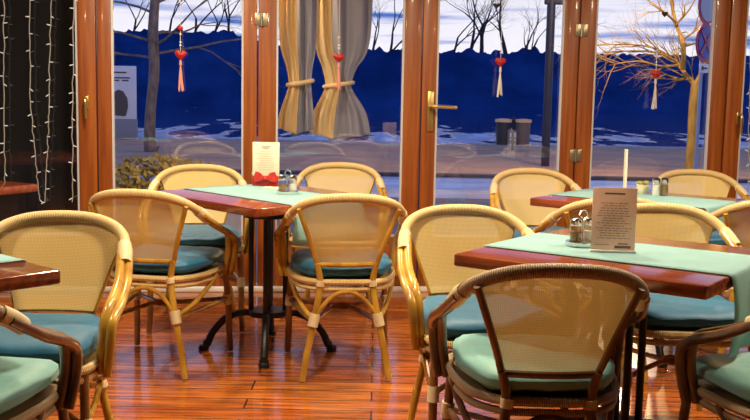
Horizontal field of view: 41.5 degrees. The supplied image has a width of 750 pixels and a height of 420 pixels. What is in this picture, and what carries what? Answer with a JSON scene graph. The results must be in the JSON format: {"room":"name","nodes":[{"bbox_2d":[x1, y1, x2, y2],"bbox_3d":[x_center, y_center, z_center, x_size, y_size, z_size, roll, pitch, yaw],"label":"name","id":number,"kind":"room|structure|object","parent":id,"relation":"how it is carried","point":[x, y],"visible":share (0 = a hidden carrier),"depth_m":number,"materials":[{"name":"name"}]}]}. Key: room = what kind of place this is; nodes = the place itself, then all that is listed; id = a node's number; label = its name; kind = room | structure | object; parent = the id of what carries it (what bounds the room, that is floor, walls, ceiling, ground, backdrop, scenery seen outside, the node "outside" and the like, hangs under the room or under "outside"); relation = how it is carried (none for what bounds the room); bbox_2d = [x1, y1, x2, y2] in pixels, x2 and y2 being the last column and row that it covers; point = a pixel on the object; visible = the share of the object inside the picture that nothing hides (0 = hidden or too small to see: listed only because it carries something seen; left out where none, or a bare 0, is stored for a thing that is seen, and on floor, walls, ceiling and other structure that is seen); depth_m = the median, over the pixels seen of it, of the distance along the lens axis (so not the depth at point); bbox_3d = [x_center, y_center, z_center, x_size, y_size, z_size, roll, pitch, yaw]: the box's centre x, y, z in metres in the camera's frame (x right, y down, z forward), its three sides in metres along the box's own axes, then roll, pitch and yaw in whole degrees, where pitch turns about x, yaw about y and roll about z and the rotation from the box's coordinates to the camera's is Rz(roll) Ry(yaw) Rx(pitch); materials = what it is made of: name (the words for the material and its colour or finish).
{"room":"restaurant","nodes":[
{"label":"restaurant","id":0,"kind":"room"},
{"bbox_2d":[0,292,749,419],"bbox_3d":[-0.021,1.087,1.776,9.200,0.100,10.069,1,7,0],"label":"floor","id":1,"kind":"structure","parent":0,"point":[349,382],"depth_m":4.37,"materials":[{"name":"brown wood"}]},
{"bbox_2d":[0,181,37,194],"bbox_3d":[-2.220,0.249,4.849,0.780,0.750,0.780,5,8,30],"label":"bistro table","id":2,"kind":"object","parent":1,"relation":"on","point":[6,187],"visible":1,"depth_m":4.87,"materials":[{"name":"red wood"}]},
{"bbox_2d":[0,261,60,292],"bbox_3d":[-1.395,0.527,2.659,0.780,0.750,0.780,7,9,41],"label":"bistro table","id":3,"kind":"object","parent":1,"relation":"on","point":[17,275],"visible":1,"depth_m":2.61,"materials":[{"name":"red wood"}]},
{"bbox_2d":[0,254,26,262],"bbox_3d":[-1.381,0.172,2.626,0.402,0.046,0.804,7,9,41],"label":"table runner","id":4,"kind":"object","parent":3,"relation":"on","point":[3,258],"visible":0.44,"depth_m":2.77,"materials":[{"name":"green fabric"}]},
{"bbox_2d":[0,304,82,419],"bbox_3d":[-1.082,0.518,2.463,0.611,0.819,0.623,1,7,2],"label":"bistro chair","id":5,"kind":"object","parent":1,"relation":"on","point":[30,388],"visible":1,"depth_m":2.54,"materials":[{"name":"wicker"}]},
{"bbox_2d":[0,356,58,415],"bbox_3d":[-1.079,0.452,2.512,0.452,0.070,0.480,1,7,2],"label":"seat cushion","id":6,"kind":"object","parent":5,"relation":"on","point":[27,385],"depth_m":2.53,"materials":[{"name":"green fabric"}]},
{"bbox_2d":[0,210,132,419],"bbox_3d":[-1.059,0.442,3.100,0.611,0.819,0.623,1,7,0],"label":"bistro chair","id":7,"kind":"object","parent":1,"relation":"on","point":[85,247],"visible":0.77,"depth_m":3.28,"materials":[{"name":"wicker"}]},
{"bbox_2d":[0,312,99,363],"bbox_3d":[-1.058,0.390,3.037,0.452,0.070,0.480,1,7,0],"label":"seat cushion","id":8,"kind":"object","parent":7,"relation":"on","point":[84,327],"depth_m":2.95,"materials":[{"name":"teal fabric"}]},
{"bbox_2d":[88,189,237,379],"bbox_3d":[-0.955,0.286,4.425,0.611,0.819,0.623,2,7,9],"label":"bistro chair","id":9,"kind":"object","parent":1,"relation":"on","point":[153,221],"visible":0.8,"depth_m":4.22,"materials":[{"name":"wicker"}]},
{"bbox_2d":[113,246,223,273],"bbox_3d":[-0.945,0.220,4.473,0.452,0.070,0.480,2,7,9],"label":"seat cushion","id":10,"kind":"object","parent":9,"relation":"on","point":[189,259],"depth_m":4.31,"materials":[{"name":"teal fabric"}]},
{"bbox_2d":[146,164,255,332],"bbox_3d":[-0.942,0.185,5.269,0.611,0.819,0.623,0,7,-8],"label":"bistro chair","id":11,"kind":"object","parent":1,"relation":"on","point":[195,232],"visible":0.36,"depth_m":5.41,"materials":[{"name":"wicker"}]},
{"bbox_2d":[179,224,240,246],"bbox_3d":[-0.933,0.133,5.207,0.452,0.070,0.480,0,7,-8],"label":"seat cushion","id":12,"kind":"object","parent":11,"relation":"on","point":[201,235],"depth_m":5.02,"materials":[{"name":"teal fabric"}]},
{"bbox_2d":[161,183,349,368],"bbox_3d":[-0.508,0.298,4.710,0.780,0.750,0.850,-5,9,-43],"label":"bistro table","id":13,"kind":"object","parent":1,"relation":"on","point":[252,209],"visible":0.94,"depth_m":4.64,"materials":[{"name":"red wood"}]},
{"bbox_2d":[183,184,324,205],"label":"table runner","id":14,"kind":"object","parent":13,"relation":"on","point":[248,191],"depth_m":4.66,"materials":[{"name":"green fabric"}]},
{"bbox_2d":[252,142,279,185],"bbox_3d":[-0.552,-0.231,4.996,0.137,0.222,0.031,1,7,3],"label":"menu card","id":15,"kind":"object","parent":14,"relation":"on","point":[265,166],"visible":0.95,"depth_m":5.00,"materials":[{"name":"beige paper"}]},
{"bbox_2d":[261,186,278,188],"bbox_3d":[-0.498,-0.110,4.923,0.120,0.003,0.070,5,8,30],"label":"paper napkin","id":16,"kind":"object","parent":14,"relation":"on","point":[269,187],"visible":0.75,"depth_m":4.92,"materials":[{"name":"beige paper"}]},
{"bbox_2d":[276,169,298,194],"bbox_3d":[-0.409,-0.133,4.648,0.106,0.119,0.106,0,7,-10],"label":"condiment caddy","id":17,"kind":"object","parent":14,"relation":"on","point":[283,188],"visible":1,"depth_m":4.63,"materials":[{"name":"silver metal"}]},
{"bbox_2d":[278,175,286,190],"bbox_3d":[-0.434,-0.128,4.644,0.041,0.073,0.041,1,7,0],"label":"jar","id":18,"kind":"object","parent":17,"relation":"on","point":[282,187],"depth_m":4.63,"materials":[{"name":"clear glass"}]},
{"bbox_2d":[289,175,296,190],"bbox_3d":[-0.385,-0.128,4.653,0.041,0.073,0.041,1,7,0],"label":"jar","id":19,"kind":"object","parent":17,"relation":"on","point":[292,187],"depth_m":4.64,"materials":[{"name":"clear glass"}]},
{"bbox_2d":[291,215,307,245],"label":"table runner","id":20,"kind":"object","parent":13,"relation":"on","point":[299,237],"depth_m":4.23,"materials":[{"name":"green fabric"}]},
{"bbox_2d":[279,162,387,320],"bbox_3d":[-0.221,0.157,5.617,0.611,0.819,0.623,1,7,2],"label":"bistro chair","id":21,"kind":"object","parent":1,"relation":"on","point":[337,176],"visible":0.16,"depth_m":5.83,"materials":[{"name":"wicker"}]},
{"bbox_2d":[274,193,407,381],"bbox_3d":[-0.144,0.302,4.417,0.611,0.819,0.623,0,7,-7],"label":"bistro chair","id":22,"kind":"object","parent":1,"relation":"on","point":[348,235],"visible":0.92,"depth_m":4.21,"materials":[{"name":"wicker"}]},
{"bbox_2d":[291,249,391,276],"bbox_3d":[-0.149,0.236,4.465,0.452,0.070,0.480,0,7,-7],"label":"seat cushion","id":23,"kind":"object","parent":22,"relation":"on","point":[303,264],"depth_m":4.24,"materials":[{"name":"teal fabric"}]},
{"bbox_2d":[7,283,729,291],"bbox_3d":[-0.014,0.487,6.239,9.200,0.032,0.150,0,7,-6],"label":"trim","id":24,"kind":"structure","parent":1,"relation":"on","point":[257,288],"depth_m":6.08,"materials":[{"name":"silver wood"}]},
{"bbox_2d":[397,204,568,419],"bbox_3d":[0.366,0.419,3.521,0.611,0.819,0.623,0,7,-11],"label":"bistro chair","id":25,"kind":"object","parent":1,"relation":"on","point":[435,234],"visible":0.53,"depth_m":3.69,"materials":[{"name":"wicker"}]},
{"bbox_2d":[423,295,486,337],"bbox_3d":[0.378,0.367,3.459,0.452,0.070,0.480,0,7,-11],"label":"seat cushion","id":26,"kind":"object","parent":25,"relation":"on","point":[466,319],"depth_m":3.29,"materials":[{"name":"teal fabric"}]},
{"bbox_2d":[489,168,580,238],"bbox_3d":[0.918,0.199,5.447,0.611,0.819,0.623,0,7,-8],"label":"bistro chair","id":27,"kind":"object","parent":1,"relation":"on","point":[515,187],"visible":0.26,"depth_m":5.64,"materials":[{"name":"wicker"}]},
{"bbox_2d":[512,226,567,238],"bbox_3d":[0.927,0.147,5.385,0.452,0.070,0.480,0,7,-8],"label":"seat cushion","id":28,"kind":"object","parent":27,"relation":"on","point":[516,233],"depth_m":5.47,"materials":[{"name":"green fabric"}]},
{"bbox_2d":[428,263,649,419],"bbox_3d":[0.460,0.504,2.821,0.611,0.819,0.623,1,7,-1],"label":"bistro chair","id":29,"kind":"object","parent":1,"relation":"on","point":[554,337],"visible":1,"depth_m":2.60,"materials":[{"name":"brown wicker"}]},
{"bbox_2d":[453,333,614,392],"bbox_3d":[0.460,0.439,2.869,0.452,0.070,0.480,1,7,-1],"label":"seat cushion","id":30,"kind":"object","parent":29,"relation":"on","point":[475,370],"depth_m":2.67,"materials":[{"name":"green fabric"}]},
{"bbox_2d":[532,198,655,381],"bbox_3d":[0.984,0.317,4.469,0.611,0.819,0.623,0,7,-5],"label":"bistro chair","id":31,"kind":"object","parent":1,"relation":"on","point":[572,210],"visible":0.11,"depth_m":4.17,"materials":[{"name":"wicker"}]},
{"bbox_2d":[454,229,749,419],"bbox_3d":[0.775,0.506,3.176,0.780,0.750,0.780,6,8,35],"label":"bistro table","id":32,"kind":"object","parent":1,"relation":"on","point":[659,280],"visible":0.37,"depth_m":3.01,"materials":[{"name":"red wood"}]},
{"bbox_2d":[483,232,749,357],"bbox_3d":[0.791,0.247,3.137,0.807,0.235,0.414,6,8,35],"label":"table runner","id":33,"kind":"object","parent":32,"relation":"on","point":[736,266],"visible":0.88,"depth_m":3.01,"materials":[{"name":"green fabric"}]},
{"bbox_2d":[565,209,591,247],"bbox_3d":[0.675,0.057,3.218,0.110,0.122,0.109,-1,7,-20],"label":"condiment caddy","id":34,"kind":"object","parent":33,"relation":"on","point":[575,240],"visible":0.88,"depth_m":3.20,"materials":[{"name":"silver metal"}]},
{"bbox_2d":[569,218,581,241],"bbox_3d":[0.651,0.063,3.210,0.043,0.076,0.043,1,7,0],"label":"jar","id":35,"kind":"object","parent":34,"relation":"on","point":[575,236],"depth_m":3.20,"materials":[{"name":"clear glass"}]},
{"bbox_2d":[584,217,591,240],"bbox_3d":[0.699,0.062,3.227,0.043,0.076,0.043,1,7,0],"label":"jar","id":36,"kind":"object","parent":34,"relation":"on","point":[588,220],"depth_m":3.21,"materials":[{"name":"clear glass"}]},
{"bbox_2d":[589,187,637,253],"bbox_3d":[0.747,0.032,3.094,0.140,0.204,0.030,2,7,8],"label":"menu card","id":37,"kind":"object","parent":33,"relation":"on","point":[613,228],"visible":1,"depth_m":3.09,"materials":[{"name":"grey paper"}]},
{"bbox_2d":[530,191,747,367],"bbox_3d":[1.279,0.316,4.844,0.780,0.750,0.780,6,9,38],"label":"bistro table","id":38,"kind":"object","parent":1,"relation":"on","point":[552,201],"visible":0.04,"depth_m":4.71,"materials":[{"name":"red wood"}]},
{"bbox_2d":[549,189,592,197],"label":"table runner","id":39,"kind":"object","parent":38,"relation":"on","point":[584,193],"depth_m":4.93,"materials":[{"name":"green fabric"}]},
{"bbox_2d":[623,149,627,187],"bbox_3d":[1.272,-0.200,5.029,0.011,0.219,0.126,2,7,10],"label":"menu card","id":40,"kind":"object","parent":39,"relation":"on","point":[626,150],"visible":0.94,"depth_m":4.98,"materials":[{"name":"beige paper"}]},
{"bbox_2d":[637,193,736,223],"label":"table runner","id":41,"kind":"object","parent":38,"relation":"on","point":[710,205],"depth_m":4.66,"materials":[{"name":"green fabric"}]},
{"bbox_2d":[636,180,648,193],"bbox_3d":[1.346,-0.115,4.985,0.075,0.069,0.065,1,7,0],"label":"flower pot","id":42,"kind":"object","parent":41,"relation":"on","point":[643,188],"visible":0.98,"depth_m":4.96,"materials":[{"name":"beige ceramic"}]},
{"bbox_2d":[651,177,659,195],"bbox_3d":[1.387,-0.115,4.888,0.042,0.093,0.042,1,7,0],"label":"salt shaker","id":43,"kind":"object","parent":41,"relation":"on","point":[655,189],"visible":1,"depth_m":4.88,"materials":[{"name":"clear glass"}]},
{"bbox_2d":[659,177,668,195],"bbox_3d":[1.433,-0.116,4.903,0.042,0.093,0.042,1,7,0],"label":"pepper shaker","id":44,"kind":"object","parent":41,"relation":"on","point":[664,188],"visible":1,"depth_m":4.89,"materials":[{"name":"clear glass"}]},
{"bbox_2d":[620,203,749,412],"bbox_3d":[1.113,0.412,3.700,0.611,0.819,0.623,1,7,1],"label":"bistro chair","id":45,"kind":"object","parent":1,"relation":"on","point":[669,316],"visible":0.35,"depth_m":3.65,"materials":[{"name":"wicker"}]},
{"bbox_2d":[635,293,734,327],"bbox_3d":[1.113,0.359,3.638,0.452,0.070,0.480,1,7,1],"label":"seat cushion","id":46,"kind":"object","parent":45,"relation":"on","point":[664,311],"depth_m":3.44,"materials":[{"name":"teal fabric"}]},
{"bbox_2d":[654,169,749,296],"bbox_3d":[1.859,0.199,5.597,0.611,0.819,0.623,1,7,2],"label":"bistro chair","id":47,"kind":"object","parent":1,"relation":"on","point":[701,182],"visible":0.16,"depth_m":5.81,"materials":[{"name":"wicker"}]},
{"bbox_2d":[709,230,727,245],"bbox_3d":[1.858,0.147,5.534,0.452,0.070,0.480,1,7,2],"label":"seat cushion","id":48,"kind":"object","parent":47,"relation":"on","point":[715,238],"depth_m":5.30,"materials":[{"name":"teal fabric"}]},
{"bbox_2d":[661,200,749,352],"bbox_3d":[1.661,0.323,4.529,0.611,0.819,0.623,0,7,-7],"label":"bistro chair","id":49,"kind":"object","parent":1,"relation":"on","point":[736,215],"visible":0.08,"depth_m":4.23,"materials":[{"name":"wicker"}]},
{"bbox_2d":[675,315,749,419],"bbox_3d":[1.167,0.537,2.663,0.611,0.819,0.623,0,7,-12],"label":"bistro chair","id":50,"kind":"object","parent":1,"relation":"on","point":[721,380],"visible":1,"depth_m":2.72,"materials":[{"name":"wicker"}]},
{"bbox_2d":[696,352,749,402],"bbox_3d":[1.157,0.471,2.711,0.452,0.070,0.480,0,7,-12],"label":"seat cushion","id":51,"kind":"object","parent":50,"relation":"on","point":[724,379],"depth_m":2.72,"materials":[{"name":"green fabric"}]},
{"bbox_3d":[0.033,-2.075,5.942,9.170,0.410,1.084,1,7,0],"label":"wall","id":52,"kind":"structure","parent":0,"visible":0},
{"bbox_2d":[0,0,98,253],"bbox_3d":[-2.144,-0.696,5.837,0.978,2.326,0.131,0,7,-6],"label":"window","id":53,"kind":"structure","parent":52,"relation":"in","point":[85,10],"depth_m":5.88,"materials":[{"name":"brown wood"}]},
{"bbox_2d":[0,0,7,180],"bbox_3d":[-2.165,-0.972,5.764,0.071,1.641,0.028,1,7,0],"label":"string light","id":54,"kind":"object","parent":53,"relation":"hanging from","point":[3,0],"visible":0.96,"depth_m":5.80,"materials":[{"name":"white plastic"}]},
{"bbox_2d":[25,0,42,202],"bbox_3d":[-2.000,-0.913,5.784,0.083,1.756,0.027,1,7,0],"label":"string light","id":55,"kind":"object","parent":53,"relation":"hanging from","point":[29,0],"visible":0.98,"depth_m":5.81,"materials":[{"name":"white plastic"}]},
{"bbox_2d":[41,0,53,203],"bbox_3d":[-1.920,-0.910,5.795,0.105,1.762,0.025,1,7,0],"label":"string light","id":56,"kind":"object","parent":53,"relation":"hanging from","point":[49,106],"visible":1,"depth_m":5.83,"materials":[{"name":"white plastic"}]},
{"bbox_2d":[68,0,77,201],"bbox_3d":[-1.774,-0.914,5.807,0.072,1.751,0.023,1,7,0],"label":"string light","id":57,"kind":"object","parent":53,"relation":"hanging from","point":[73,0],"visible":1,"depth_m":5.84,"materials":[{"name":"white plastic"}]},
{"bbox_2d":[96,0,256,285],"bbox_3d":[-1.184,-0.692,5.960,0.940,2.326,0.078,0,7,-6],"label":"window","id":58,"kind":"structure","parent":52,"relation":"in","point":[105,33],"depth_m":5.93,"materials":[{"name":"brown wood"}]},
{"bbox_2d":[175,4,185,91],"bbox_3d":[-1.148,-1.192,5.836,0.063,0.983,0.035,3,7,17],"label":"heart ornament","id":59,"kind":"object","parent":58,"relation":"hanging from","point":[178,54],"visible":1,"depth_m":5.86,"materials":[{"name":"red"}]},
{"bbox_2d":[251,0,422,285],"bbox_3d":[-0.236,-0.685,6.056,1.029,2.326,0.091,0,7,-7],"label":"door","id":60,"kind":"structure","parent":52,"relation":"in","point":[267,19],"depth_m":6.04,"materials":[{"name":"brown wood"}]},
{"bbox_2d":[278,0,316,135],"bbox_3d":[-0.480,-1.093,6.143,0.236,1.267,0.142,1,7,0],"label":"curtain","id":61,"kind":"object","parent":60,"relation":"hanging from","point":[297,18],"visible":1,"depth_m":6.16,"materials":[{"name":"beige fabric"}]},
{"bbox_2d":[333,0,343,89],"bbox_3d":[-0.212,-1.198,5.928,0.063,0.957,0.035,3,7,17],"label":"heart ornament","id":62,"kind":"object","parent":60,"relation":"hanging from","point":[338,58],"visible":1,"depth_m":5.96,"materials":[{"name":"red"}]},
{"bbox_2d":[309,0,372,139],"bbox_3d":[-0.213,-1.092,6.325,0.403,1.302,0.136,0,7,-5],"label":"curtain","id":63,"kind":"object","parent":60,"relation":"hanging from","point":[338,114],"visible":0.87,"depth_m":6.36,"materials":[{"name":"beige fabric"}]},
{"bbox_2d":[416,0,579,285],"bbox_3d":[0.771,-0.674,6.123,0.974,2.326,0.144,0,7,-6],"label":"door","id":64,"kind":"structure","parent":52,"relation":"in","point":[429,105],"depth_m":6.12,"materials":[{"name":"brown wood"}]},
{"bbox_2d":[493,0,499,8],"bbox_3d":[0.743,-1.443,5.994,0.041,0.450,0.020,0,7,-6],"label":"heart ornament","id":65,"kind":"object","parent":64,"relation":"hanging from","point":[496,5],"visible":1,"depth_m":6.01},
{"bbox_2d":[495,0,505,96],"bbox_3d":[0.774,-1.180,6.029,0.068,0.980,0.028,0,7,-6],"label":"heart ornament","id":66,"kind":"object","parent":64,"relation":"hanging from","point":[499,61],"visible":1,"depth_m":6.06,"materials":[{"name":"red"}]},
{"bbox_2d":[569,0,730,188],"bbox_3d":[1.719,-0.672,6.252,0.998,2.326,0.091,0,7,-7],"label":"window","id":67,"kind":"structure","parent":52,"relation":"in","point":[587,28],"depth_m":6.21,"materials":[{"name":"brown wood"}]},
{"bbox_2d":[651,0,660,108],"bbox_3d":[1.755,-1.144,6.130,0.068,1.038,0.028,0,7,-6],"label":"heart ornament","id":68,"kind":"object","parent":67,"relation":"hanging from","point":[655,74],"visible":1,"depth_m":6.17,"materials":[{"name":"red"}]},
{"bbox_2d":[721,0,748,197],"bbox_3d":[2.709,-0.661,6.324,0.972,2.326,0.131,0,7,-6],"label":"window","id":69,"kind":"structure","parent":52,"relation":"in","point":[739,12],"depth_m":6.26,"materials":[{"name":"brown wood"}]},
{"bbox_2d":[745,18,749,191],"bbox_3d":[2.376,-0.886,6.228,0.087,1.750,0.022,1,7,-4],"label":"string light","id":70,"kind":"object","parent":69,"relation":"hanging from","point":[749,18],"visible":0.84,"depth_m":6.28,"materials":[{"name":"white plastic"}]},
{"label":"outside","id":71,"kind":"structure","parent":0,"visible":0},
{"bbox_2d":[114,29,749,113],"bbox_3d":[0.560,-29.453,207.966,300.000,14.800,61.804,1,7,0],"label":"hills","id":72,"kind":"structure","parent":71,"point":[468,78],"depth_m":184.06,"materials":[{"name":"blue"}]},
{"bbox_2d":[125,0,149,30],"bbox_3d":[-47.779,-41.410,192.714,20.046,24.795,15.865,1,7,0],"label":"bare tree","id":73,"kind":"object","parent":72,"relation":"on","point":[135,26],"visible":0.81,"depth_m":194.51,"materials":[{"name":"grey plant"}]},
{"bbox_2d":[169,0,185,30],"bbox_3d":[-36.406,-40.907,193.444,11.398,24.119,13.636,1,7,0],"label":"bare tree","id":74,"kind":"object","parent":72,"relation":"on","point":[178,4],"visible":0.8,"depth_m":194.13,"materials":[{"name":"grey plant"}]},
{"bbox_2d":[185,0,222,31],"bbox_3d":[-34.945,-43.554,200.232,28.075,27.810,13.273,1,7,0],"label":"bare tree","id":75,"kind":"object","parent":72,"relation":"on","point":[208,14],"visible":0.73,"depth_m":196.56,"materials":[{"name":"grey plant"}]},
{"bbox_2d":[208,0,238,30],"bbox_3d":[-29.491,-40.591,194.770,21.713,23.429,12.090,1,7,0],"label":"bare tree","id":76,"kind":"object","parent":72,"relation":"on","point":[217,23],"visible":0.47,"depth_m":194.84,"materials":[{"name":"grey plant"}]},
{"bbox_2d":[219,0,239,31],"bbox_3d":[-27.330,-44.816,197.682,25.948,31.276,20.680,1,7,0],"label":"bare tree","id":77,"kind":"object","parent":72,"relation":"on","point":[229,13],"visible":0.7,"depth_m":196.56,"materials":[{"name":"grey plant"}]},
{"bbox_2d":[372,2,387,49],"bbox_3d":[0.142,-34.945,194.558,7.471,16.530,12.826,1,7,0],"label":"bare tree","id":78,"kind":"object","parent":72,"relation":"on","point":[378,25],"visible":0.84,"depth_m":193.56,"materials":[{"name":"grey plant"}]},
{"bbox_2d":[389,1,443,51],"bbox_3d":[6.868,-38.111,191.688,14.665,23.753,12.093,1,7,0],"label":"bare tree","id":79,"kind":"object","parent":72,"relation":"on","point":[393,28],"visible":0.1,"depth_m":192.99,"materials":[{"name":"grey plant"}]},
{"bbox_2d":[440,0,507,52],"bbox_3d":[17.855,-42.410,196.957,21.635,31.528,22.270,1,7,0],"label":"bare tree","id":80,"kind":"object","parent":72,"relation":"on","point":[469,16],"visible":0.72,"depth_m":194.84,"materials":[{"name":"grey plant"}]},
{"bbox_2d":[470,0,495,48],"bbox_3d":[23.077,-38.781,194.759,16.227,25.153,19.244,1,7,0],"label":"bare tree","id":81,"kind":"object","parent":72,"relation":"on","point":[473,41],"visible":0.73,"depth_m":193.94,"materials":[{"name":"grey plant"}]},
{"bbox_2d":[453,0,515,51],"bbox_3d":[21.297,-37.764,188.525,14.000,24.416,13.186,1,7,0],"label":"bare tree","id":82,"kind":"object","parent":72,"relation":"on","point":[468,35],"visible":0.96,"depth_m":190.60,"materials":[{"name":"grey plant"}]},
{"bbox_2d":[468,0,507,53],"bbox_3d":[24.852,-38.035,193.339,14.008,24.031,14.927,1,7,0],"label":"bare tree","id":83,"kind":"object","parent":72,"relation":"on","point":[504,48],"visible":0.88,"depth_m":193.39,"materials":[{"name":"grey plant"}]},
{"bbox_2d":[516,0,561,51],"bbox_3d":[32.141,-34.293,190.277,11.787,17.516,13.902,1,7,0],"label":"bare tree","id":84,"kind":"object","parent":72,"relation":"on","point":[538,22],"visible":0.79,"depth_m":190.79,"materials":[{"name":"grey plant"}]},
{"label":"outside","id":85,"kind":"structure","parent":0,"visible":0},
{"bbox_2d":[115,139,749,178],"bbox_3d":[0.024,-1.261,25.204,160.000,0.300,10.850,1,7,0],"label":"promenade","id":86,"kind":"structure","parent":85,"point":[472,159],"depth_m":24.61,"materials":[{"name":"grey concrete"}]},
{"bbox_2d":[114,66,137,139],"bbox_3d":[-7.889,-3.259,30.038,1.340,2.220,0.171,1,7,0],"label":"notice board","id":87,"kind":"object","parent":86,"relation":"on","point":[125,87],"visible":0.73,"depth_m":29.98,"materials":[{"name":"white"}]},
{"bbox_2d":[114,90,127,115],"bbox_3d":[-7.750,-3.243,29.985,0.539,0.798,0.062,1,7,0],"label":"poster","id":88,"kind":"object","parent":87,"relation":"attached to","point":[120,96],"depth_m":29.96,"materials":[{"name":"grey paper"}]},
{"bbox_2d":[114,72,129,80],"bbox_3d":[-7.702,-4.034,29.895,0.605,0.285,0.010,1,7,0],"label":"poster","id":89,"kind":"object","parent":87,"relation":"attached to","point":[118,76],"depth_m":29.89,"materials":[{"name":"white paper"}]},
{"bbox_2d":[113,0,314,151],"bbox_3d":[-4.995,-5.352,23.826,10.530,8.436,7.320,-2,7,-21],"label":"tree","id":90,"kind":"object","parent":86,"relation":"on","point":[153,21],"visible":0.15,"depth_m":24.34,"materials":[{"name":"grey plant"}]},
{"bbox_2d":[495,117,531,150],"bbox_3d":[3.922,-2.167,28.133,1.040,0.950,0.468,1,7,0],"label":"bins","id":91,"kind":"object","parent":86,"relation":"on","point":[503,126],"visible":1,"depth_m":27.97,"materials":[{"name":"grey"}]},
{"bbox_2d":[541,0,562,165],"bbox_3d":[4.016,-2.917,22.000,0.620,3.900,0.181,1,7,0],"label":"post","id":92,"kind":"object","parent":86,"relation":"on","point":[551,4],"visible":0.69,"depth_m":21.93,"materials":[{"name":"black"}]},
{"bbox_2d":[554,0,748,168],"bbox_3d":[5.774,-3.182,20.408,4.340,4.954,3.313,1,7,-5],"label":"tree","id":93,"kind":"object","parent":86,"relation":"on","point":[692,109],"visible":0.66,"depth_m":20.46,"materials":[{"name":"beige plant"}]},
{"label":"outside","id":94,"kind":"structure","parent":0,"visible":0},
{"bbox_2d":[256,197,503,282],"bbox_3d":[-0.008,0.433,11.080,60.000,0.300,8.100,1,7,0],"label":"terrace","id":95,"kind":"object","parent":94,"point":[438,201],"depth_m":14.51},
{"bbox_2d":[115,152,240,232],"bbox_3d":[-1.622,0.103,7.617,1.350,1.106,0.544,1,7,0],"label":"bush","id":96,"kind":"object","parent":95,"relation":"on","point":[234,220],"visible":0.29,"depth_m":7.49,"materials":[{"name":"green plant"}]},
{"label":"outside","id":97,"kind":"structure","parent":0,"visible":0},
{"bbox_2d":[137,102,749,147],"bbox_3d":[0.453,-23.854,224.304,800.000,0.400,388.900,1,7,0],"label":"lake","id":98,"kind":"structure","parent":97,"point":[190,120],"depth_m":83.86,"materials":[{"name":"liquid"}]},
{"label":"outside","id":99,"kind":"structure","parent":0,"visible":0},
{"bbox_2d":[119,174,749,194],"bbox_3d":[0.006,-0.332,17.938,120.000,0.300,3.100,1,7,0],"label":"road","id":100,"kind":"structure","parent":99,"point":[442,183],"depth_m":18.34,"materials":[{"name":"grey asphalt"}]},
{"bbox_2d":[694,0,711,168],"bbox_3d":[5.617,-2.093,17.044,0.110,3.500,0.670,8,9,44],"label":"road sign","id":101,"kind":"object","parent":100,"relation":"on","point":[702,43],"visible":0.89,"depth_m":16.91,"materials":[{"name":"blue"}]},
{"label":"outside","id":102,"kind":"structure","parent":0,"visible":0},
{"bbox_2d":[0,0,77,220],"bbox_3d":[-2.442,-0.452,6.258,1.300,3.200,0.060,0,7,-6],"label":"wall","id":103,"kind":"structure","parent":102,"point":[20,166],"depth_m":6.23,"materials":[{"name":"black paint"}]},
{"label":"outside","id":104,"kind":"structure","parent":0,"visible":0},
{"bbox_2d":[115,167,749,182],"bbox_3d":[0.011,-0.596,19.643,120.000,0.300,0.350,1,7,0],"label":"kerb","id":105,"kind":"object","parent":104,"point":[294,172],"depth_m":19.46,"materials":[{"name":"concrete"}]},
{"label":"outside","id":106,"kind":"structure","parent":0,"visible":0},
{"bbox_2d":[138,137,749,150],"bbox_3d":[0.027,-1.438,30.898,160.000,1.400,0.500,1,7,0],"label":"quay edge","id":107,"kind":"structure","parent":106,"point":[166,138],"depth_m":30.57,"materials":[{"name":"stone"}]},
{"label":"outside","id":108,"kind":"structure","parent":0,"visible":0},
{"bbox_2d":[143,188,741,198],"bbox_3d":[0.003,-0.130,15.746,80.000,0.300,1.300,1,7,0],"label":"sidewalk","id":109,"kind":"structure","parent":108,"point":[453,194],"depth_m":15.71,"materials":[{"name":"grey concrete"}]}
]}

